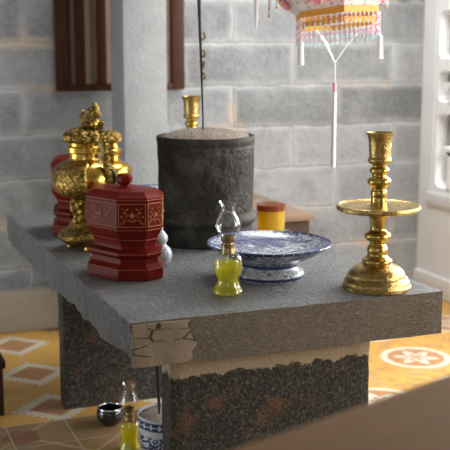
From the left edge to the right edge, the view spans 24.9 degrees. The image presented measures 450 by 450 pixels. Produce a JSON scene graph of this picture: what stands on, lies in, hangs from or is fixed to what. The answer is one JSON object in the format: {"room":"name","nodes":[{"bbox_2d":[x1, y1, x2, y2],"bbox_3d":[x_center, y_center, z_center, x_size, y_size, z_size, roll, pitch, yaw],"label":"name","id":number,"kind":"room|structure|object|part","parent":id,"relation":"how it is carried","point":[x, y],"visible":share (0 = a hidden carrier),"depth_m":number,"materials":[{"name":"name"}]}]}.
{"room":"house of worship","nodes":[
{"label":"house of worship","id":0,"kind":"room"},
{"bbox_2d":[0,0,424,289],"bbox_3d":[-0.936,-0.880,4.481,4.417,2.700,0.180,-4,11,-21],"label":"wall","id":1,"kind":"structure","parent":0,"point":[255,84],"depth_m":4.91,"materials":[{"name":"concrete"}]},
{"bbox_2d":[0,286,58,333],"bbox_3d":[-1.363,0.412,4.405,3.200,0.183,0.085,-4,11,-21],"label":"baseboard","id":2,"kind":"structure","parent":1,"relation":"attached to","point":[33,308],"depth_m":4.55,"materials":[{"name":"paint"}]},
{"bbox_2d":[53,0,184,91],"bbox_3d":[-0.471,-1.072,4.532,0.591,0.940,0.065,-4,11,-21],"label":"window","id":3,"kind":"structure","parent":1,"relation":"in","point":[82,40],"depth_m":4.51,"materials":[{"name":"brown wood"}]},
{"bbox_2d":[0,300,449,449],"bbox_3d":[0.117,0.980,2.024,4.357,0.100,5.900,-4,11,-21],"label":"floor","id":4,"kind":"structure","parent":0,"point":[34,418],"depth_m":3.86,"materials":[{"name":"tile"}]},
{"bbox_2d":[0,353,5,415],"bbox_3d":[-0.952,0.552,3.572,0.330,0.200,0.260,-4,11,-21],"label":"stool","id":5,"kind":"object","parent":4,"relation":"on","point":[2,361],"visible":1,"depth_m":3.51,"materials":[{"name":"brown wood"}]},
{"bbox_3d":[-0.785,0.574,3.528,0.035,0.172,0.035,-4,11,-21],"label":"leg","id":6,"kind":"part","parent":5,"relation":"part of","materials":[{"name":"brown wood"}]},
{"bbox_3d":[-0.952,0.468,3.557,0.330,0.030,0.260,-4,11,-21],"label":"seat","id":7,"kind":"part","parent":5,"relation":"part of","materials":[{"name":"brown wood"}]},
{"bbox_2d":[96,402,127,425],"bbox_3d":[-0.386,0.643,3.453,0.099,0.062,0.095,7,12,34],"label":"bowl","id":8,"kind":"object","parent":4,"relation":"on","point":[111,413],"visible":0.94,"depth_m":3.42,"materials":[{"name":"ceramic"}]},
{"bbox_2d":[119,384,140,445],"bbox_3d":[-0.301,0.604,3.222,0.071,0.219,0.071,7,12,33],"label":"oil lamp","id":9,"kind":"object","parent":4,"relation":"on","point":[129,413],"visible":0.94,"depth_m":3.21,"materials":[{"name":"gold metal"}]},
{"bbox_3d":[-0.301,0.596,3.220,0.034,0.043,0.034,7,12,33],"label":"burner","id":10,"kind":"part","parent":9,"relation":"part of","materials":[{"name":"gold metal"}]},
{"bbox_2d":[110,0,166,184],"bbox_3d":[-0.366,-0.846,4.290,0.191,2.700,0.202,-4,11,-21],"label":"column","id":11,"kind":"structure","parent":4,"relation":"on","point":[137,27],"depth_m":4.25,"materials":[{"name":"paint"}]},
{"bbox_2d":[137,402,162,449],"bbox_3d":[-0.178,0.649,3.102,0.175,0.172,0.175,-4,11,-21],"label":"pot","id":12,"kind":"object","parent":4,"relation":"on","point":[150,428],"visible":0.53,"depth_m":3.04,"materials":[{"name":"white ceramic"}]},
{"bbox_2d":[155,366,159,413],"bbox_3d":[-0.203,0.436,3.055,0.016,0.300,0.015,0,10,1],"label":"incense stick","id":13,"kind":"object","parent":12,"relation":"in","point":[157,368],"visible":0.54,"depth_m":3.06,"materials":[{"name":"black wood"}]},
{"bbox_2d":[7,211,442,449],"bbox_3d":[-0.133,0.374,3.344,0.864,0.630,1.675,-4,11,-21],"label":"altar table","id":14,"kind":"object","parent":4,"relation":"on","point":[237,370],"visible":0.63,"depth_m":2.62,"materials":[{"name":"grey stone"}]},
{"bbox_2d":[50,154,101,234],"bbox_3d":[-0.502,-0.129,3.511,0.190,0.300,0.271,-1,10,-7],"label":"box","id":15,"kind":"object","parent":14,"relation":"on","point":[64,216],"visible":0.06,"depth_m":3.43,"materials":[{"name":"red wood"}]},
{"bbox_3d":[-0.502,-0.223,3.494,0.183,0.030,0.263,-1,10,-7],"label":"lid","id":16,"kind":"part","parent":15,"relation":"part of","materials":[{"name":"red paint"}]},
{"bbox_2d":[51,102,117,251],"bbox_3d":[-0.439,-0.153,3.193,0.207,0.460,0.207,0,10,3],"label":"brass urn","id":17,"kind":"object","parent":14,"relation":"on","point":[84,169],"visible":0.81,"depth_m":3.13,"materials":[{"name":"gold metal"}]},
{"bbox_3d":[-0.461,-0.045,3.170,0.044,0.090,0.049,0,10,0],"label":"beast leg","id":18,"kind":"part","parent":17,"relation":"part of","materials":[{"name":"gold metal"}]},
{"bbox_3d":[-0.439,-0.280,3.171,0.132,0.050,0.129,0,10,0],"label":"lid","id":19,"kind":"part","parent":17,"relation":"part of","materials":[{"name":"gold metal"}]},
{"bbox_3d":[-0.439,-0.052,3.212,0.076,0.066,0.076,0,10,0],"label":"stem","id":20,"kind":"part","parent":17,"relation":"part of","materials":[{"name":"gold metal"}]},
{"bbox_3d":[-0.365,-0.215,3.126,0.029,0.206,0.061,-9,14,-42],"label":"handle","id":21,"kind":"part","parent":17,"relation":"part of","materials":[{"name":"gold metal"}]},
{"bbox_3d":[-0.310,0.372,3.680,0.575,0.516,0.080,-4,11,-21],"label":"leg","id":22,"kind":"part","parent":14,"relation":"part of","materials":[{"name":"stone"}]},
{"bbox_2d":[104,129,131,174],"bbox_3d":[-0.435,-0.212,3.938,0.151,0.314,0.151,-4,11,-21],"label":"brass urn","id":23,"kind":"object","parent":14,"relation":"on","point":[114,137],"visible":0.42,"depth_m":3.90,"materials":[{"name":"gold metal"}]},
{"bbox_3d":[-0.435,-0.341,3.916,0.077,0.053,0.076,-4,11,-21],"label":"lid","id":24,"kind":"part","parent":23,"relation":"part of","materials":[{"name":"gold metal"}]},
{"bbox_2d":[85,173,163,280],"bbox_3d":[-0.280,-0.004,2.860,0.256,0.284,0.179,9,14,43],"label":"box","id":25,"kind":"object","parent":14,"relation":"on","point":[124,219],"visible":1,"depth_m":2.78,"materials":[{"name":"red wood"}]},
{"bbox_3d":[-0.280,-0.093,2.844,0.248,0.028,0.172,9,14,43],"label":"lid","id":26,"kind":"part","parent":25,"relation":"part of","materials":[{"name":"red paint"}]},
{"bbox_3d":[-0.280,-0.125,2.838,0.047,0.038,0.041,9,14,43],"label":"knob","id":27,"kind":"part","parent":25,"relation":"part of","materials":[{"name":"red paint"}]},
{"bbox_2d":[142,184,157,188],"bbox_3d":[-0.238,-0.081,3.817,0.349,0.098,0.350,3,11,17],"label":"plate","id":28,"kind":"object","parent":14,"relation":"on","point":[149,185],"visible":0.02,"depth_m":3.96,"materials":[{"name":"white ceramic"}]},
{"bbox_2d":[156,227,171,265],"bbox_3d":[-0.190,0.061,2.984,0.070,0.111,0.070,-4,11,-21],"label":"vase","id":29,"kind":"object","parent":14,"relation":"on","point":[166,256],"visible":0.42,"depth_m":2.96,"materials":[{"name":"ceramic"}]},
{"bbox_2d":[181,96,200,128],"bbox_3d":[-0.131,-0.287,4.009,0.235,0.436,0.235,1,10,5],"label":"candlestick","id":30,"kind":"object","parent":14,"relation":"on","point":[191,104],"visible":0.18,"depth_m":3.96,"materials":[{"name":"gold metal"}]},
{"bbox_3d":[-0.131,-0.357,3.996,0.066,0.116,0.066,1,10,5],"label":"stem","id":31,"kind":"part","parent":30,"relation":"part of","materials":[{"name":"gold metal"}]},
{"bbox_2d":[156,127,256,249],"bbox_3d":[-0.062,-0.131,3.319,0.334,0.371,0.334,-4,11,-21],"label":"pot","id":32,"kind":"object","parent":14,"relation":"on","point":[203,175],"visible":0.9,"depth_m":3.19,"materials":[{"name":"stone"}]},
{"bbox_2d":[197,0,206,129],"bbox_3d":[-0.073,-0.659,3.211,0.033,0.770,0.015,-4,11,-21],"label":"incense stick","id":33,"kind":"object","parent":32,"relation":"on","point":[202,65],"visible":0.96,"depth_m":3.23,"materials":[{"name":"black wood"}]},
{"bbox_2d":[213,201,242,294],"bbox_3d":[0.008,0.059,2.620,0.079,0.243,0.079,-4,11,-21],"label":"oil lamp","id":34,"kind":"object","parent":14,"relation":"on","point":[228,246],"visible":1,"depth_m":2.61,"materials":[{"name":"clear glass"}]},
{"bbox_3d":[0.008,0.050,2.618,0.038,0.047,0.038,-4,11,-21],"label":"burner","id":35,"kind":"part","parent":34,"relation":"part of","materials":[{"name":"gold metal"}]},
{"bbox_3d":[0.111,0.555,2.654,0.559,0.516,0.078,-4,11,-21],"label":"leg","id":36,"kind":"part","parent":14,"relation":"part of","materials":[{"name":"stone"}]},
{"bbox_2d":[206,230,332,283],"bbox_3d":[0.123,0.094,2.835,0.350,0.098,0.349,-4,11,-21],"label":"plate","id":37,"kind":"object","parent":14,"relation":"on","point":[267,256],"visible":0.92,"depth_m":2.81,"materials":[{"name":"blue ceramic"}]},
{"bbox_2d":[256,202,285,230],"bbox_3d":[0.155,-0.024,3.444,0.103,0.119,0.103,-4,11,-21],"label":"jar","id":38,"kind":"object","parent":14,"relation":"on","point":[270,215],"visible":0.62,"depth_m":3.40,"materials":[{"name":"yellow"}]},
{"bbox_2d":[336,131,421,294],"bbox_3d":[0.403,-0.038,2.684,0.222,0.412,0.222,-4,11,-21],"label":"candlestick","id":39,"kind":"object","parent":14,"relation":"on","point":[377,274],"visible":1,"depth_m":2.65,"materials":[{"name":"gold metal"}]},
{"bbox_3d":[0.403,0.032,2.696,0.081,0.142,0.081,-4,11,-21],"label":"stem","id":40,"kind":"part","parent":39,"relation":"part of","materials":[{"name":"gold metal"}]},
{"bbox_3d":[0.403,-0.104,2.672,0.062,0.109,0.062,-4,11,-21],"label":"stem","id":41,"kind":"part","parent":39,"relation":"part of","materials":[{"name":"gold metal"}]},
{"bbox_2d":[336,199,421,216],"bbox_3d":[0.403,-0.045,2.683,0.222,0.017,0.222,-4,11,-21],"label":"drip tray","id":42,"kind":"object","parent":39,"relation":"on","point":[361,207],"depth_m":2.65,"materials":[{"name":"gold metal"}]},
{"bbox_2d":[366,131,394,165],"bbox_3d":[0.403,-0.199,2.655,0.075,0.084,0.075,-4,11,-21],"label":"candle cup","id":43,"kind":"object","parent":39,"relation":"on","point":[380,142],"depth_m":2.63,"materials":[{"name":"gold metal"}]},
{"bbox_2d":[253,194,314,232],"bbox_3d":[0.107,0.196,4.512,0.330,0.571,0.620,-4,11,-21],"label":"wooden chest","id":44,"kind":"object","parent":4,"relation":"on","point":[297,220],"visible":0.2,"depth_m":4.25,"materials":[{"name":"brown wood"}]},
{"bbox_2d":[235,374,449,449],"bbox_3d":[0.489,0.632,1.269,1.500,0.850,0.460,-9,13,-41],"label":"wooden table","id":45,"kind":"object","parent":4,"relation":"on","point":[417,417],"visible":1,"depth_m":1.14,"materials":[{"name":"brown wood"}]},
{"bbox_2d":[416,0,449,279],"bbox_3d":[2.120,-0.537,2.558,0.150,2.700,5.700,-4,11,-21],"label":"wall","id":46,"kind":"structure","parent":0,"point":[433,226],"depth_m":5.16,"materials":[{"name":"white paint"}]},
{"bbox_2d":[413,268,449,302],"bbox_3d":[1.411,0.461,4.335,0.030,0.110,2.250,-4,11,-21],"label":"trim","id":47,"kind":"structure","parent":46,"relation":"attached to","point":[440,283],"depth_m":5.17,"materials":[{"name":"white paint"}]},
{"bbox_2d":[425,191,449,207],"bbox_3d":[1.503,0.030,4.219,0.168,0.060,2.210,-4,11,-21],"label":"trim","id":48,"kind":"structure","parent":46,"relation":"attached to","point":[439,199],"depth_m":5.09,"materials":[{"name":"white paint"}]},
{"bbox_2d":[431,0,449,195],"bbox_3d":[1.253,-0.930,4.674,0.115,1.670,0.840,-4,11,-21],"label":"window","id":49,"kind":"structure","parent":46,"relation":"in","point":[440,173],"depth_m":5.07,"materials":[{"name":"white paint"}]},
{"bbox_3d":[0.117,-1.777,1.533,4.357,0.100,5.900,-4,11,-21],"label":"ceiling","id":50,"kind":"structure","parent":0,"visible":0},
{"bbox_3d":[0.451,-2.013,3.317,1.100,0.060,0.060,-4,11,-21],"label":"trim","id":51,"kind":"structure","parent":50,"relation":"attached to","visible":0},
{"bbox_2d":[254,0,258,27],"bbox_3d":[0.104,-1.312,3.303,0.017,1.327,0.017,2,10,12],"label":"tassel","id":52,"kind":"object","parent":51,"relation":"hanging from","point":[256,2],"visible":1,"depth_m":3.40,"materials":[{"name":"white fabric"}]},
{"bbox_2d":[268,0,388,166],"bbox_3d":[0.370,-1.098,3.473,0.495,1.807,0.498,-4,11,-21],"label":"lantern","id":53,"kind":"object","parent":51,"relation":"hanging from","point":[310,15],"visible":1,"depth_m":3.45,"materials":[{"name":"white fabric"}]},
{"bbox_3d":[0.383,-0.528,3.555,0.005,0.077,0.004,-4,11,-21],"label":"cord","id":54,"kind":"part","parent":53,"relation":"part of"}
]}

